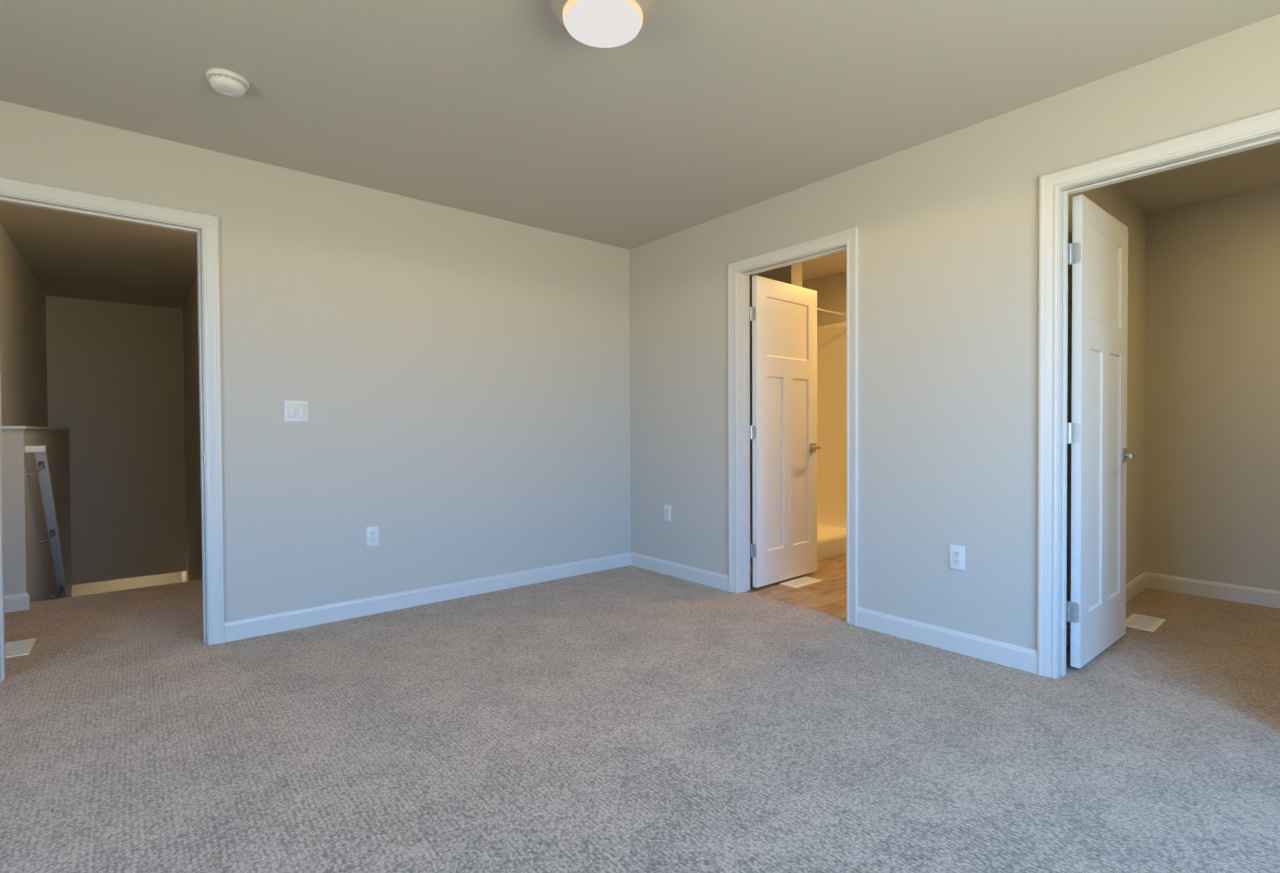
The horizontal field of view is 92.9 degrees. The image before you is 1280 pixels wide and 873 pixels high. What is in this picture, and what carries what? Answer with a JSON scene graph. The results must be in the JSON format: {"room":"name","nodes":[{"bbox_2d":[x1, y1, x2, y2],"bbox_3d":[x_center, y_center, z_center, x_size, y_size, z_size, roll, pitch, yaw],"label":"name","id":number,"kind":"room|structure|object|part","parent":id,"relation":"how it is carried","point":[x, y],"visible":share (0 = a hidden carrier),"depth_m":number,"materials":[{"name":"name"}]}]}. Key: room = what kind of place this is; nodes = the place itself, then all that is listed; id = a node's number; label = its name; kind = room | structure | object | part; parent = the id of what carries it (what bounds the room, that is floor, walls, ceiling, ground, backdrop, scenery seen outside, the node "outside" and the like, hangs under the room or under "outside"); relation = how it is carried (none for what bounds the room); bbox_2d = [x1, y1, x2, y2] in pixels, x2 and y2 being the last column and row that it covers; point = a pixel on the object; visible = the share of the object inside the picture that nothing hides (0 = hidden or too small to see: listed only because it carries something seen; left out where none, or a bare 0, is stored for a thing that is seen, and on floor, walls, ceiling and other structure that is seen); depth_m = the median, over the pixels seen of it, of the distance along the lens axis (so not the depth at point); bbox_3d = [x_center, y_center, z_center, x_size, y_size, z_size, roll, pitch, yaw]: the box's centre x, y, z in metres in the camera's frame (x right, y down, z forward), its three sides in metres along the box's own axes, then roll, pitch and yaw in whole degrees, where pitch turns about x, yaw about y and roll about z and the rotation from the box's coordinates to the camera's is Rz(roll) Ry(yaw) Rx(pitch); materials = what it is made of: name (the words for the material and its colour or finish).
{"room":"empty bedroom","nodes":[
{"label":"empty bedroom","id":0,"kind":"room"},
{"bbox_2d":[0,223,47,426],"bbox_3d":[-4.978,1.173,4.875,0.115,5.190,3.425,-1,1,-40],"label":"wall","id":1,"kind":"structure","parent":0,"point":[23,341],"depth_m":4.72,"materials":[{"name":"grey paint"}]},
{"bbox_2d":[1,426,71,602],"bbox_3d":[-4.830,1.847,4.932,0.169,3.841,3.537,-1,1,-40],"label":"wall","id":2,"kind":"structure","parent":0,"point":[28,564],"depth_m":3.87,"materials":[{"name":"grey paint"}]},
{"bbox_2d":[25,446,67,599],"bbox_3d":[-4.539,1.200,4.753,0.088,2.306,2.768,-1,1,-40],"label":"handrail","id":3,"kind":"object","parent":2,"relation":"attached to","point":[40,453],"visible":0.56,"depth_m":4.11,"materials":[{"name":"white paint"}]},
{"bbox_2d":[46,296,186,584],"bbox_3d":[-5.648,0.050,6.613,1.347,2.983,0.115,-1,1,-40],"label":"wall","id":4,"kind":"structure","parent":0,"point":[115,371],"depth_m":6.57,"materials":[{"name":"grey paint"}]},
{"bbox_2d":[72,572,179,596],"bbox_3d":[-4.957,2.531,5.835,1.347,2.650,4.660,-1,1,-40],"label":"baseboard","id":5,"kind":"structure","parent":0,"point":[168,578],"depth_m":7.54,"materials":[{"name":"white paint"}]},
{"bbox_2d":[180,277,201,581],"bbox_3d":[-4.002,1.159,5.628,0.115,5.190,6.185,-1,1,-40],"label":"wall","id":6,"kind":"structure","parent":0,"point":[190,309],"depth_m":6.06,"materials":[{"name":"grey paint"}]},
{"bbox_2d":[0,100,630,621],"bbox_3d":[-1.119,-0.208,3.920,7.105,2.440,0.115,-1,1,-40],"label":"wall","id":7,"kind":"structure","parent":0,"point":[464,376],"depth_m":3.54,"materials":[{"name":"grey paint"}]},
{"bbox_2d":[0,177,224,681],"bbox_3d":[-2.452,-0.025,2.806,0.851,2.117,0.151,-1,1,-40],"label":"door frame","id":8,"kind":"structure","parent":7,"relation":"attached to","point":[206,227],"depth_m":2.99,"materials":[{"name":"white wood"}]},
{"bbox_2d":[284,400,308,421],"bbox_3d":[-1.829,-0.135,3.242,0.116,0.114,0.015,-1,1,-40],"label":"light switch","id":9,"kind":"object","parent":7,"relation":"attached to","point":[294,410],"visible":1,"depth_m":3.24,"materials":[{"name":"white plastic"}]},
{"bbox_2d":[366,526,378,546],"bbox_3d":[-1.536,0.574,3.497,0.070,0.114,0.009,-1,1,-40],"label":"wall outlet","id":10,"kind":"object","parent":7,"relation":"attached to","point":[372,533],"visible":1,"depth_m":3.49,"materials":[{"name":"white plastic"}]},
{"bbox_2d":[224,552,630,641],"bbox_3d":[-1.887,0.977,3.204,4.750,0.098,0.014,-1,1,-40],"label":"baseboard","id":11,"kind":"structure","parent":7,"relation":"attached to","point":[245,628],"depth_m":3.61,"materials":[{"name":"white wood"}]},
{"bbox_2d":[0,554,1279,872],"bbox_3d":[-0.073,1.049,2.695,7.105,0.050,6.405,-1,1,-40],"label":"floor","id":12,"kind":"structure","parent":0,"point":[626,719],"depth_m":2.06,"materials":[{"name":"beige carpet"}]},
{"bbox_2d":[5,638,35,657],"bbox_3d":[-3.048,1.029,2.952,0.145,0.012,0.285,-1,1,-40],"label":"floor vent","id":13,"kind":"object","parent":12,"relation":"in","point":[21,647],"visible":0.91,"depth_m":2.96,"materials":[{"name":"white metal"}]},
{"bbox_2d":[5,640,27,655],"bbox_3d":[-3.048,1.031,2.952,0.093,0.006,0.233,-1,1,-40],"label":"grille","id":14,"kind":"object","parent":13,"relation":"attached to","point":[19,647],"depth_m":2.96,"materials":[{"name":"white metal"}]},
{"bbox_2d":[780,576,821,587],"bbox_3d":[1.106,0.996,4.179,0.300,0.012,0.140,-1,1,-40],"label":"floor vent","id":15,"kind":"object","parent":12,"relation":"in","point":[796,583],"visible":1,"depth_m":4.16,"materials":[{"name":"white metal"}]},
{"bbox_2d":[787,577,815,585],"bbox_3d":[1.106,0.998,4.179,0.248,0.006,0.088,-1,1,-40],"label":"grille","id":16,"kind":"object","parent":15,"relation":"attached to","point":[803,581],"depth_m":4.17,"materials":[{"name":"white metal"}]},
{"bbox_2d":[817,322,846,560],"bbox_3d":[1.328,-0.016,5.324,0.910,1.996,0.874,-1,1,-40],"label":"shower stall","id":17,"kind":"object","parent":12,"relation":"on","point":[831,338],"visible":0.16,"depth_m":5.50,"materials":[{"name":"grey plastic"}]},
{"bbox_2d":[1126,613,1164,631],"bbox_3d":[2.708,0.997,3.279,0.300,0.012,0.145,-1,1,-40],"label":"floor vent","id":18,"kind":"object","parent":12,"relation":"in","point":[1137,621],"visible":0.96,"depth_m":3.26,"materials":[{"name":"white metal"}]},
{"bbox_2d":[1127,615,1157,627],"bbox_3d":[2.708,0.999,3.279,0.248,0.006,0.093,-1,1,-40],"label":"grille","id":19,"kind":"object","parent":18,"relation":"attached to","point":[1138,621],"depth_m":3.28,"materials":[{"name":"white metal"}]},
{"bbox_2d":[0,0,1279,308],"bbox_3d":[-1.191,-1.478,3.982,7.105,0.100,9.850,-1,1,-40],"label":"ceiling","id":20,"kind":"structure","parent":0,"point":[714,109],"depth_m":2.51,"materials":[{"name":"grey paint"}]},
{"bbox_2d":[205,68,248,96],"bbox_3d":[-1.620,-1.379,2.390,0.143,0.052,0.143,-1,1,-40],"label":"smoke detector","id":21,"kind":"object","parent":20,"relation":"attached to","point":[224,82],"visible":1,"depth_m":2.35,"materials":[{"name":"white plastic"}]},
{"bbox_2d":[549,0,656,47],"bbox_3d":[-0.116,-1.339,1.897,0.340,0.133,0.340,-1,1,-40],"label":"ceiling light","id":22,"kind":"object","parent":20,"relation":"attached to","point":[595,23],"visible":1,"depth_m":1.87,"materials":[{"name":"white glass"}]},
{"bbox_2d":[749,262,801,558],"bbox_3d":[0.921,-0.230,4.987,0.138,2.443,0.870,-1,1,-40],"label":"wall","id":23,"kind":"structure","parent":0,"point":[791,274],"depth_m":4.81,"materials":[{"name":"grey paint"}]},
{"bbox_2d":[817,308,846,315],"bbox_3d":[1.595,-1.015,4.987,0.912,0.060,0.060,-1,1,-40],"label":"curtain rod","id":24,"kind":"object","parent":23,"relation":"attached to","point":[818,309],"visible":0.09,"depth_m":4.95,"materials":[{"name":"silver metal"}]},
{"bbox_2d":[802,272,846,325],"bbox_3d":[2.281,-0.238,4.984,0.115,2.440,2.620,-1,1,-40],"label":"wall","id":25,"kind":"structure","parent":0,"point":[831,290],"depth_m":5.53,"materials":[{"name":"grey paint"}]},
{"bbox_2d":[629,14,1279,649],"bbox_3d":[1.461,-0.207,2.973,0.115,2.440,4.650,-1,1,-40],"label":"wall","id":26,"kind":"structure","parent":0,"point":[947,225],"depth_m":2.94,"materials":[{"name":"grey paint"}]},
{"bbox_2d":[664,505,670,520],"bbox_3d":[0.197,0.554,4.400,0.009,0.114,0.070,-1,1,-40],"label":"wall outlet","id":27,"kind":"object","parent":26,"relation":"attached to","point":[667,508],"visible":1,"depth_m":4.39,"materials":[{"name":"white plastic"}]},
{"bbox_2d":[749,275,820,587],"bbox_3d":[0.997,-0.033,4.177,0.751,2.024,0.155,-1,1,-41],"label":"door","id":28,"kind":"structure","parent":26,"relation":"in","point":[783,316],"depth_m":4.14,"materials":[{"name":"white wood"}]},
{"bbox_3d":[1.240,0.078,4.364,0.064,0.064,0.009,-1,1,-41],"label":"handle","id":29,"kind":"part","parent":28,"relation":"part of","materials":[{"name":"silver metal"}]},
{"bbox_3d":[1.223,0.079,4.309,0.126,0.021,0.052,-1,1,-41],"label":"lever","id":30,"kind":"part","parent":28,"relation":"part of","materials":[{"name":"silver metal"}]},
{"bbox_2d":[728,228,857,625],"bbox_3d":[0.916,-0.052,3.627,0.151,2.117,0.907,-1,1,-40],"label":"door frame","id":31,"kind":"structure","parent":26,"relation":"attached to","point":[739,271],"depth_m":3.88,"materials":[{"name":"white wood"}]},
{"bbox_3d":[0.967,-0.053,3.669,0.018,2.117,0.907,-1,1,-40],"label":"casing","id":32,"kind":"part","parent":31,"relation":"part of","materials":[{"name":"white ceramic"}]},
{"bbox_2d":[631,552,1037,673],"bbox_3d":[1.417,0.964,2.947,0.014,0.098,4.650,-1,1,-40],"label":"baseboard","id":33,"kind":"structure","parent":26,"relation":"attached to","point":[1010,655],"depth_m":3.00,"materials":[{"name":"white wood"}]},
{"bbox_2d":[949,544,964,570],"bbox_3d":[1.488,0.568,2.858,0.009,0.114,0.070,-1,1,-40],"label":"wall outlet","id":34,"kind":"object","parent":26,"relation":"attached to","point":[956,552],"visible":1,"depth_m":2.85,"materials":[{"name":"white plastic"}]},
{"bbox_2d":[953,558,959,564],"bbox_3d":[1.486,0.588,2.857,0.004,0.029,0.034,-1,1,-40],"label":"receptacle","id":35,"kind":"object","parent":34,"relation":"attached to","point":[956,561],"depth_m":2.86,"materials":[{"name":"white plastic"}]},
{"bbox_2d":[953,550,959,556],"bbox_3d":[1.486,0.549,2.856,0.004,0.029,0.034,-1,1,-40],"label":"receptacle","id":36,"kind":"object","parent":34,"relation":"attached to","point":[956,553],"depth_m":2.85,"materials":[{"name":"white plastic"}]},
{"bbox_2d":[1066,194,1138,667],"bbox_3d":[2.132,-0.021,2.818,0.742,2.024,0.155,-1,1,-39],"label":"door","id":37,"kind":"structure","parent":26,"relation":"in","point":[1098,249],"depth_m":2.76,"materials":[{"name":"white wood"}]},
{"bbox_3d":[2.381,0.091,2.990,0.064,0.064,0.009,-1,1,-39],"label":"handle","id":38,"kind":"part","parent":37,"relation":"part of","materials":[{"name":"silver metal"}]},
{"bbox_3d":[2.361,0.092,2.936,0.126,0.021,0.052,-1,1,-39],"label":"lever","id":39,"kind":"part","parent":37,"relation":"part of","materials":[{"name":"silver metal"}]},
{"bbox_2d":[1037,109,1279,678],"bbox_3d":[2.019,-0.040,2.310,0.151,2.117,0.842,-1,1,-40],"label":"door frame","id":40,"kind":"structure","parent":26,"relation":"attached to","point":[1260,130],"depth_m":2.55,"materials":[{"name":"white wood"}]},
{"bbox_2d":[1066,572,1279,646],"bbox_3d":[3.159,0.960,2.623,2.010,0.098,1.915,-1,1,-40],"label":"baseboard","id":41,"kind":"structure","parent":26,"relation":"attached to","point":[1230,592],"depth_m":3.73,"materials":[{"name":"white wood"}]},
{"bbox_2d":[1066,184,1145,622],"bbox_3d":[2.502,-0.218,3.385,2.010,2.440,0.115,-1,1,-40],"label":"wall","id":42,"kind":"structure","parent":0,"point":[1110,198],"depth_m":3.77,"materials":[{"name":"grey paint"}]},
{"bbox_2d":[1144,186,1279,590],"bbox_3d":[3.931,-0.224,3.333,0.115,2.440,2.030,-1,1,-40],"label":"wall","id":43,"kind":"structure","parent":0,"point":[1212,481],"depth_m":3.73,"materials":[{"name":"grey paint"}]},
{"bbox_3d":[-4.240,0.501,3.188,1.133,1.072,0.100,-1,1,-40],"label":"wall","id":44,"kind":"structure","parent":0,"visible":0},
{"bbox_2d":[4,593,29,612],"bbox_3d":[-4.136,0.987,3.205,1.304,0.098,0.014,-1,1,-40],"label":"baseboard","id":45,"kind":"structure","parent":44,"relation":"attached to","point":[15,602],"depth_m":3.58,"materials":[{"name":"white wood"}]}
]}

